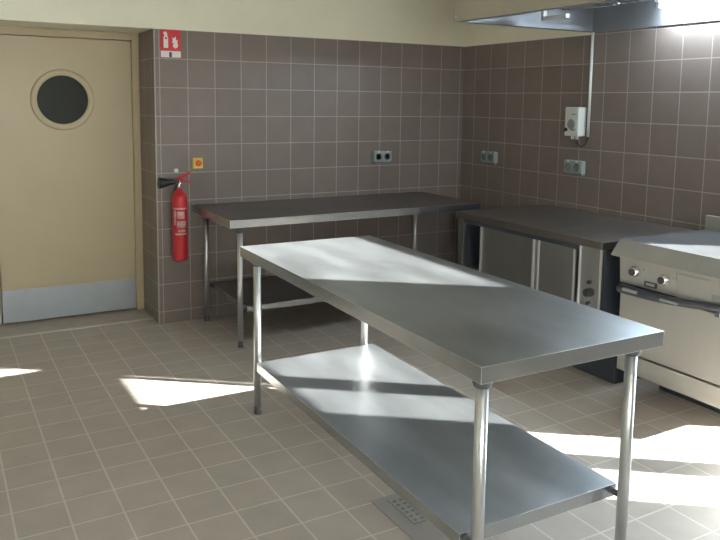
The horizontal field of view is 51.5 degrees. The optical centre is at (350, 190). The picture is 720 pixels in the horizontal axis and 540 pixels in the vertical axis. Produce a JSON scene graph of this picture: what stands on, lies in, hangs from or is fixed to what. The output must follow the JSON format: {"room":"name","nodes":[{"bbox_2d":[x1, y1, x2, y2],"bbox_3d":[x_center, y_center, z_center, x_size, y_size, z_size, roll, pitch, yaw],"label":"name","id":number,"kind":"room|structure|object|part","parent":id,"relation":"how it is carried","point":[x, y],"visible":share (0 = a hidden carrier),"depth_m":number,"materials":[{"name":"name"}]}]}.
{"room":"commercial kitchen","nodes":[
{"label":"commercial kitchen","id":0,"kind":"room"},
{"bbox_2d":[0,272,1,312],"bbox_3d":[-1.759,-0.585,5.857,5.800,2.950,0.050,-3,8,-29],"label":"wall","id":1,"kind":"structure","parent":0,"point":[0,272],"depth_m":5.52,"materials":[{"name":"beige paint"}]},
{"bbox_2d":[0,0,464,323],"bbox_3d":[-1.563,-0.542,5.511,5.800,2.950,0.750,-3,8,-29],"label":"wall","id":2,"kind":"structure","parent":0,"point":[277,99],"depth_m":5.65,"materials":[{"name":"brown tile"}]},
{"bbox_2d":[0,291,1,323],"bbox_3d":[-2.879,-0.032,4.944,0.958,2.016,0.053,-3,8,-29],"label":"door","id":3,"kind":"structure","parent":2,"relation":"in","point":[0,291],"depth_m":5.27,"materials":[{"name":"silver metal"}]},
{"bbox_2d":[0,35,135,323],"bbox_3d":[-2.048,-0.077,5.409,0.931,2.016,0.053,-3,8,-29],"label":"door","id":4,"kind":"structure","parent":2,"relation":"in","point":[67,232],"depth_m":5.38,"materials":[{"name":"beige laminate"}]},
{"bbox_3d":[-2.054,-0.645,5.328,0.360,0.360,0.012,-3,8,-29],"label":"porthole glass","id":5,"kind":"part","parent":4,"relation":"part of","materials":[{"name":"grey glass"}]},
{"bbox_3d":[-2.051,0.807,5.500,0.923,0.233,0.003,-3,8,-29],"label":"kick plate","id":6,"kind":"part","parent":4,"relation":"part of","materials":[{"name":"metal"}]},
{"bbox_2d":[0,26,143,309],"bbox_3d":[-2.470,-0.077,5.172,2.005,2.086,0.090,-3,8,-29],"label":"door frame","id":7,"kind":"structure","parent":2,"relation":"attached to","point":[4,30],"depth_m":5.55,"materials":[{"name":"beige paint"}]},
{"bbox_2d":[0,317,153,338],"bbox_3d":[-2.329,0.991,5.023,2.005,0.003,0.033,-3,8,-29],"label":"trim","id":8,"kind":"structure","parent":2,"relation":"attached to","point":[151,317],"depth_m":5.23,"materials":[{"name":"beige"}]},
{"bbox_2d":[153,28,159,323],"bbox_3d":[-1.363,-0.074,5.251,0.009,2.087,0.009,-3,8,-29],"label":"trim","id":9,"kind":"structure","parent":2,"relation":"attached to","point":[153,28],"depth_m":5.24,"materials":[{"name":"grey metal"}]},
{"bbox_2d":[160,29,180,57],"bbox_3d":[-1.250,-1.019,5.191,0.144,0.190,0.005,-3,8,-29],"label":"fire sign","id":10,"kind":"object","parent":2,"relation":"attached to","point":[170,40],"visible":1,"depth_m":5.19,"materials":[{"name":"red plastic"}]},
{"bbox_2d":[157,171,190,260],"bbox_3d":[-1.242,0.181,5.268,0.234,0.629,0.141,-3,8,-29],"label":"fire extinguisher","id":11,"kind":"object","parent":2,"relation":"attached to","point":[179,197],"visible":1,"depth_m":5.24,"materials":[{"name":"red paint"}]},
{"bbox_2d":[173,208,186,234],"bbox_3d":[-1.196,0.218,5.238,0.089,0.193,0.024,-1,7,-14],"label":"label","id":12,"kind":"object","parent":11,"relation":"attached to","point":[179,214],"depth_m":5.23,"materials":[{"name":"white paper"}]},
{"bbox_3d":[-1.175,-0.101,5.253,0.100,0.063,0.030,-2,7,-23],"label":"lever","id":13,"kind":"part","parent":11,"relation":"part of","materials":[{"name":"red paint"}]},
{"bbox_2d":[192,158,202,168],"bbox_3d":[-1.094,-0.194,5.361,0.072,0.076,0.043,-3,8,-29],"label":"button","id":14,"kind":"object","parent":2,"relation":"attached to","point":[197,162],"visible":1,"depth_m":5.35,"materials":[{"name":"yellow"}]},
{"bbox_2d":[371,150,391,163],"bbox_3d":[0.255,-0.272,6.110,0.170,0.106,0.049,-3,8,-29],"label":"wall socket","id":15,"kind":"object","parent":2,"relation":"attached to","point":[379,156],"visible":1,"depth_m":6.09,"materials":[{"name":"grey plastic"}]},
{"bbox_2d":[0,302,719,539],"bbox_3d":[0.093,1.367,2.526,5.600,0.100,7.950,-3,8,-29],"label":"floor","id":16,"kind":"structure","parent":0,"point":[149,429],"depth_m":3.58,"materials":[{"name":"grey tile"}]},
{"bbox_2d":[191,192,480,347],"bbox_3d":[-0.085,0.524,5.575,2.000,0.852,0.800,-3,8,-29],"label":"work table","id":17,"kind":"object","parent":16,"relation":"on","point":[276,292],"visible":0.56,"depth_m":5.29,"materials":[{"name":"silver metal"}]},
{"bbox_3d":[-1.046,0.519,5.422,0.037,0.786,0.037,-3,8,-29],"label":"leg","id":18,"kind":"part","parent":17,"relation":"part of","materials":[{"name":"silver metal"}]},
{"bbox_3d":[-0.715,0.592,4.837,0.037,0.786,0.037,-3,8,-29],"label":"leg","id":19,"kind":"part","parent":17,"relation":"part of","materials":[{"name":"silver metal"}]},
{"bbox_2d":[210,275,323,311],"bbox_3d":[-0.087,0.692,5.595,1.750,0.036,0.730,-3,8,-29],"label":"shelf","id":20,"kind":"object","parent":17,"relation":"attached to","point":[276,292],"depth_m":5.20,"materials":[{"name":"silver metal"}]},
{"bbox_3d":[0.545,0.433,6.311,0.037,0.786,0.037,-3,8,-29],"label":"leg","id":21,"kind":"part","parent":17,"relation":"part of","materials":[{"name":"silver metal"}]},
{"bbox_2d":[371,493,484,539],"bbox_3d":[0.316,1.278,2.843,0.235,0.006,0.540,-3,8,-29],"label":"floor drain","id":22,"kind":"object","parent":16,"relation":"on","point":[417,527],"visible":0.34,"depth_m":2.89,"materials":[{"name":"silver metal"}]},
{"bbox_2d":[240,235,663,539],"bbox_3d":[0.230,0.804,3.174,0.755,0.868,1.946,-3,8,-28],"label":"work table","id":23,"kind":"object","parent":16,"relation":"on","point":[471,472],"visible":1,"depth_m":2.77,"materials":[{"name":"silver metal"}]},
{"bbox_3d":[-0.475,0.709,3.808,0.039,0.802,0.039,-3,8,-28],"label":"leg","id":24,"kind":"part","parent":23,"relation":"part of","materials":[{"name":"silver metal"}]},
{"bbox_3d":[0.076,0.680,4.106,0.039,0.802,0.039,-3,8,-28],"label":"leg","id":25,"kind":"part","parent":23,"relation":"part of","materials":[{"name":"silver metal"}]},
{"bbox_2d":[257,344,615,539],"bbox_3d":[0.228,0.970,3.193,0.677,0.045,1.694,-3,8,-28],"label":"shelf","id":26,"kind":"object","parent":23,"relation":"attached to","point":[410,429],"depth_m":2.90,"materials":[{"name":"silver metal"}]},
{"bbox_3d":[0.384,0.905,2.238,0.039,0.802,0.039,-3,8,-28],"label":"leg","id":27,"kind":"part","parent":23,"relation":"part of","materials":[{"name":"silver metal"}]},
{"bbox_3d":[0.935,0.876,2.536,0.039,0.802,0.039,-3,8,-28],"label":"leg","id":28,"kind":"part","parent":23,"relation":"part of","materials":[{"name":"silver metal"}]},
{"bbox_2d":[456,204,695,383],"bbox_3d":[1.424,0.619,4.934,0.858,0.850,1.320,-3,8,-29],"label":"base cabinet","id":29,"kind":"object","parent":16,"relation":"on","point":[562,252],"visible":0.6,"depth_m":4.59,"materials":[{"name":"silver metal"}]},
{"bbox_3d":[0.781,0.493,5.270,0.024,0.606,0.059,-3,8,-29],"label":"corner post","id":30,"kind":"part","parent":29,"relation":"part of","materials":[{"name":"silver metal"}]},
{"bbox_3d":[1.021,0.546,4.873,0.018,0.550,0.520,-3,8,-29],"label":"sliding door","id":31,"kind":"part","parent":29,"relation":"part of","materials":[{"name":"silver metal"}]},
{"bbox_3d":[1.222,0.593,4.495,0.016,0.550,0.350,-3,8,-29],"label":"sliding door","id":32,"kind":"part","parent":29,"relation":"part of","materials":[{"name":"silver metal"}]},
{"bbox_2d":[456,204,695,249],"bbox_3d":[1.434,0.219,4.890,0.846,0.044,1.320,-3,8,-29],"label":"countertop","id":33,"kind":"structure","parent":29,"relation":"on","point":[583,228],"depth_m":4.75,"materials":[{"name":"silver metal"}]},
{"bbox_3d":[1.339,0.580,4.228,0.026,0.054,0.054,-3,8,-29],"label":"knob","id":34,"kind":"part","parent":29,"relation":"part of","materials":[{"name":"black plastic"}]},
{"bbox_3d":[1.362,0.622,4.243,0.024,0.606,0.160,-3,8,-29],"label":"control panel","id":35,"kind":"part","parent":29,"relation":"part of","materials":[{"name":"silver metal"}]},
{"bbox_3d":[1.763,0.611,4.375,0.806,0.606,0.001,-3,8,-29],"label":"panel","id":36,"kind":"part","parent":29,"relation":"part of","materials":[{"name":"grey metal"}]},
{"bbox_2d":[611,215,719,412],"bbox_3d":[1.892,0.679,3.943,0.798,0.975,0.649,-3,8,-29],"label":"range","id":37,"kind":"object","parent":16,"relation":"on","point":[671,285],"visible":0.98,"depth_m":3.75,"materials":[{"name":"silver metal"}]},
{"bbox_3d":[1.462,0.525,3.903,0.019,0.016,0.095,-3,8,-29],"label":"handle plate","id":38,"kind":"part","parent":37,"relation":"part of","materials":[{"name":"grey plastic"}]},
{"bbox_3d":[1.468,0.428,3.903,0.004,0.039,0.039,-3,8,-29],"label":"knob","id":39,"kind":"part","parent":37,"relation":"part of","materials":[{"name":"grey plastic"}]},
{"bbox_3d":[1.487,0.427,3.913,0.039,0.058,0.058,-3,8,-29],"label":"knob","id":40,"kind":"part","parent":37,"relation":"part of","materials":[{"name":"silver metal"}]},
{"bbox_3d":[1.551,0.437,3.875,0.055,0.148,0.348,-3,8,-29],"label":"control panel","id":41,"kind":"part","parent":37,"relation":"part of","materials":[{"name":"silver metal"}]},
{"bbox_3d":[1.556,0.453,3.748,0.004,0.039,0.039,-3,8,-29],"label":"knob","id":42,"kind":"part","parent":37,"relation":"part of","materials":[{"name":"grey plastic"}]},
{"bbox_3d":[1.575,0.452,3.758,0.039,0.058,0.058,-3,8,-29],"label":"knob","id":43,"kind":"part","parent":37,"relation":"part of","materials":[{"name":"silver metal"}]},
{"bbox_3d":[1.587,0.542,3.737,0.064,0.074,0.614,-3,8,-29],"label":"oven handle","id":44,"kind":"part","parent":37,"relation":"part of","materials":[{"name":"grey"}]},
{"bbox_3d":[1.578,0.551,3.698,0.024,0.012,0.100,-3,8,-29],"label":"handle plate","id":45,"kind":"part","parent":37,"relation":"part of","materials":[{"name":"grey plastic"}]},
{"bbox_3d":[1.623,0.958,3.816,0.026,0.102,0.633,-3,8,-29],"label":"panel","id":46,"kind":"part","parent":37,"relation":"part of","materials":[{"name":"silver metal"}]},
{"bbox_3d":[1.624,0.727,3.788,0.029,0.340,0.633,-3,8,-29],"label":"oven door","id":47,"kind":"part","parent":37,"relation":"part of","materials":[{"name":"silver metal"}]},
{"bbox_2d":[624,230,719,258],"bbox_3d":[1.926,0.294,3.911,0.732,0.029,0.645,-3,8,-29],"label":"cooktop","id":48,"kind":"object","parent":37,"relation":"in","point":[698,244],"depth_m":3.90,"materials":[{"name":"metal"}]},
{"bbox_3d":[1.701,0.473,3.597,0.068,0.151,0.282,-3,8,-29],"label":"control panel","id":49,"kind":"part","parent":37,"relation":"part of","materials":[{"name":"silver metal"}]},
{"bbox_2d":[705,215,719,231],"bbox_3d":[2.228,0.221,4.070,0.025,0.086,0.640,-3,8,-29],"label":"backsplash","id":50,"kind":"structure","parent":37,"relation":"attached to","point":[712,223],"depth_m":4.30,"materials":[{"name":"silver metal"}]},
{"bbox_2d":[460,20,719,229],"bbox_3d":[2.824,-0.244,3.436,0.200,2.950,7.200,-3,8,-29],"label":"wall","id":51,"kind":"structure","parent":0,"point":[651,152],"depth_m":5.17,"materials":[{"name":"brown tile"}]},
{"bbox_2d":[481,151,497,164],"bbox_3d":[1.145,-0.270,6.179,0.049,0.106,0.170,-3,8,-29],"label":"wall socket","id":52,"kind":"object","parent":51,"relation":"attached to","point":[487,157],"visible":1,"depth_m":6.14,"materials":[{"name":"grey plastic"}]},
{"bbox_2d":[564,160,585,175],"bbox_3d":[1.607,-0.161,5.364,0.049,0.106,0.170,-3,8,-29],"label":"wall socket","id":53,"kind":"object","parent":51,"relation":"attached to","point":[571,167],"visible":1,"depth_m":5.33,"materials":[{"name":"grey plastic"}]},
{"bbox_2d":[564,107,587,146],"bbox_3d":[1.600,-0.448,5.297,0.099,0.282,0.165,-3,8,-29],"label":"control box","id":54,"kind":"object","parent":51,"relation":"attached to","point":[575,117],"visible":1,"depth_m":5.27,"materials":[{"name":"grey plastic"}]},
{"bbox_2d":[454,0,719,32],"bbox_3d":[1.577,-1.231,4.121,1.204,0.520,1.720,-3,8,-29],"label":"extractor hood","id":55,"kind":"object","parent":51,"relation":"attached to","point":[589,16],"visible":1,"depth_m":4.65,"materials":[{"name":"silver metal"}]},
{"bbox_2d":[655,0,717,8],"bbox_3d":[2.082,-1.132,4.338,0.070,0.080,0.700,-3,8,-29],"label":"lamp","id":56,"kind":"object","parent":55,"relation":"attached to","point":[660,4],"visible":1,"depth_m":4.52,"materials":[{"name":"grey plastic"}]},
{"bbox_2d":[586,32,593,136],"bbox_3d":[1.674,-0.734,5.214,0.020,0.722,0.020,-3,8,-29],"label":"conduit pipe","id":57,"kind":"object","parent":51,"relation":"attached to","point":[592,33],"visible":1,"depth_m":5.21,"materials":[{"name":"grey plastic"}]}
]}

